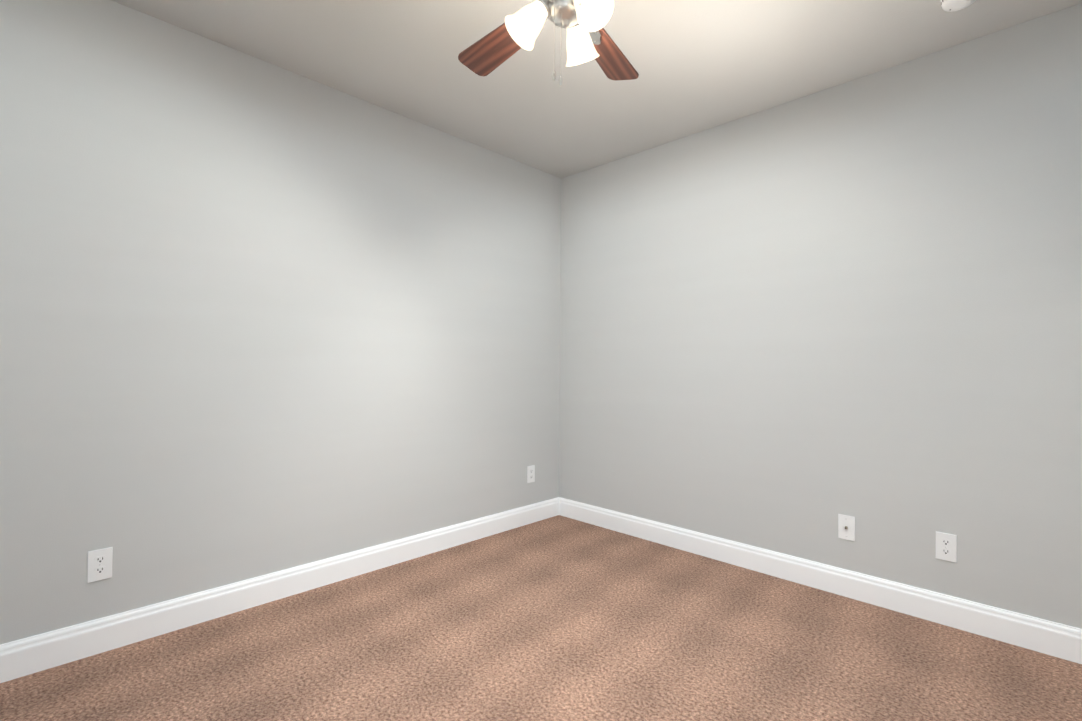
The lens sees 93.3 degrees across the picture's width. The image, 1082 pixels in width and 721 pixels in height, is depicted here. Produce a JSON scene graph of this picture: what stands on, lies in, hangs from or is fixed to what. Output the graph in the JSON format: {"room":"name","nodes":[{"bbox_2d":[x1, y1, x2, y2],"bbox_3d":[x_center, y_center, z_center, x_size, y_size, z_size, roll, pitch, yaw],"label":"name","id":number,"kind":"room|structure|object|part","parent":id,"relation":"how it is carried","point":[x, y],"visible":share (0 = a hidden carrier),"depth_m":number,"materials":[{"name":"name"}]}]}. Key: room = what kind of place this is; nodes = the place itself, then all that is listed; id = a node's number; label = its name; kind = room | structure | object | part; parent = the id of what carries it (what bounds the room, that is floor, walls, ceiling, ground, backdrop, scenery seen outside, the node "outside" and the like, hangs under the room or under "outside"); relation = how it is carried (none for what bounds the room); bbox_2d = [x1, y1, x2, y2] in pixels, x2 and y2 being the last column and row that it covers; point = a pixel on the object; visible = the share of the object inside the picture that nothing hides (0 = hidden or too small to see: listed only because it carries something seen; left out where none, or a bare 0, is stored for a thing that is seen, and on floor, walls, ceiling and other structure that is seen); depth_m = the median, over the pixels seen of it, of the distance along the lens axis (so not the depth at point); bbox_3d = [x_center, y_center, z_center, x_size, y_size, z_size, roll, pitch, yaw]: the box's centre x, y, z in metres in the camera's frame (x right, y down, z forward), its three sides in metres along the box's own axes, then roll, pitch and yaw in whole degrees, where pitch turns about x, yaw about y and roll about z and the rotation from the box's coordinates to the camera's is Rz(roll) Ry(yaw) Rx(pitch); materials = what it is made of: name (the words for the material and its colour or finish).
{"room":"empty bedroom","nodes":[
{"label":"empty bedroom","id":0,"kind":"room"},
{"bbox_2d":[0,0,560,644],"bbox_3d":[-1.077,-0.127,2.561,0.120,2.440,3.590,0,-1,44],"label":"wall","id":1,"kind":"structure","parent":0,"point":[258,318],"depth_m":2.21,"materials":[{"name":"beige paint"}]},
{"bbox_2d":[87,547,112,582],"bbox_3d":[-1.638,0.759,1.898,0.007,0.114,0.070,0,-1,44],"label":"electrical outlet","id":2,"kind":"object","parent":1,"relation":"attached to","point":[99,564],"visible":1,"depth_m":1.90,"materials":[{"name":"white plastic"}]},
{"bbox_2d":[0,497,558,682],"bbox_3d":[-1.038,1.031,2.503,0.014,0.124,3.350,0,-1,44],"label":"baseboard","id":3,"kind":"structure","parent":1,"relation":"attached to","point":[37,653],"depth_m":2.19,"materials":[{"name":"white wood"}]},
{"bbox_2d":[527,465,534,482],"bbox_3d":[-0.068,0.777,3.496,0.007,0.114,0.070,0,-1,44],"label":"outlet","id":4,"kind":"object","parent":1,"relation":"attached to","point":[530,474],"visible":1,"depth_m":3.49,"materials":[{"name":"white plastic"}]},
{"bbox_2d":[0,515,1081,720],"bbox_3d":[0.062,1.142,1.421,3.340,0.100,3.590,0,-1,44],"label":"floor","id":5,"kind":"structure","parent":0,"point":[558,618],"depth_m":1.89,"materials":[{"name":"carpet"}]},
{"bbox_2d":[112,0,1081,178],"bbox_3d":[0.082,-1.398,1.444,3.340,0.100,3.590,0,-1,44],"label":"ceiling","id":6,"kind":"structure","parent":0,"point":[700,65],"depth_m":2.24,"materials":[{"name":"grey paint"}]},
{"bbox_2d":[458,0,638,86],"bbox_3d":[0.057,-1.069,1.533,0.943,0.557,0.973,0,-1,44],"label":"fan","id":7,"kind":"object","parent":6,"relation":"hanging from","point":[584,23],"visible":1,"depth_m":1.57,"materials":[{"name":"brown wood"}]},
{"bbox_3d":[-0.151,-1.075,1.754,0.126,0.006,0.335,17,-11,-41],"label":"blade","id":8,"kind":"part","parent":7,"relation":"part of","materials":[{"name":"brown wood"}]},
{"bbox_3d":[0.237,-1.072,1.797,0.126,0.006,0.335,14,6,29],"label":"blade","id":9,"kind":"part","parent":7,"relation":"part of","materials":[{"name":"brown wood"}]},
{"bbox_2d":[940,0,975,11],"bbox_3d":[1.521,-1.311,1.854,0.116,0.044,0.116,0,-1,44],"label":"smoke detector","id":10,"kind":"object","parent":6,"relation":"attached to","point":[951,5],"visible":1,"depth_m":1.86,"materials":[{"name":"white plastic"}]},
{"bbox_2d":[559,3,1081,628],"bbox_3d":[1.288,-0.107,2.670,3.340,2.440,0.120,0,-1,44],"label":"wall","id":11,"kind":"structure","parent":0,"point":[797,327],"depth_m":2.38,"materials":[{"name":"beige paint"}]},
{"bbox_2d":[559,497,1081,663],"bbox_3d":[1.231,1.050,2.612,3.100,0.124,0.014,0,-1,44],"label":"baseboard","id":12,"kind":"structure","parent":11,"relation":"attached to","point":[1058,640],"depth_m":2.36,"materials":[{"name":"white wood"}]},
{"bbox_2d":[838,514,854,540],"bbox_3d":[1.439,0.789,2.410,0.070,0.114,0.018,0,-1,44],"label":"outlet plate","id":13,"kind":"object","parent":11,"relation":"attached to","point":[846,527],"visible":1,"depth_m":2.41,"materials":[{"name":"white plastic"}]},
{"bbox_2d":[936,531,956,562],"bbox_3d":[1.707,0.786,2.154,0.070,0.114,0.007,0,-1,44],"label":"electrical outlet","id":14,"kind":"object","parent":11,"relation":"attached to","point":[946,546],"visible":1,"depth_m":2.15,"materials":[{"name":"white plastic"}]}
]}

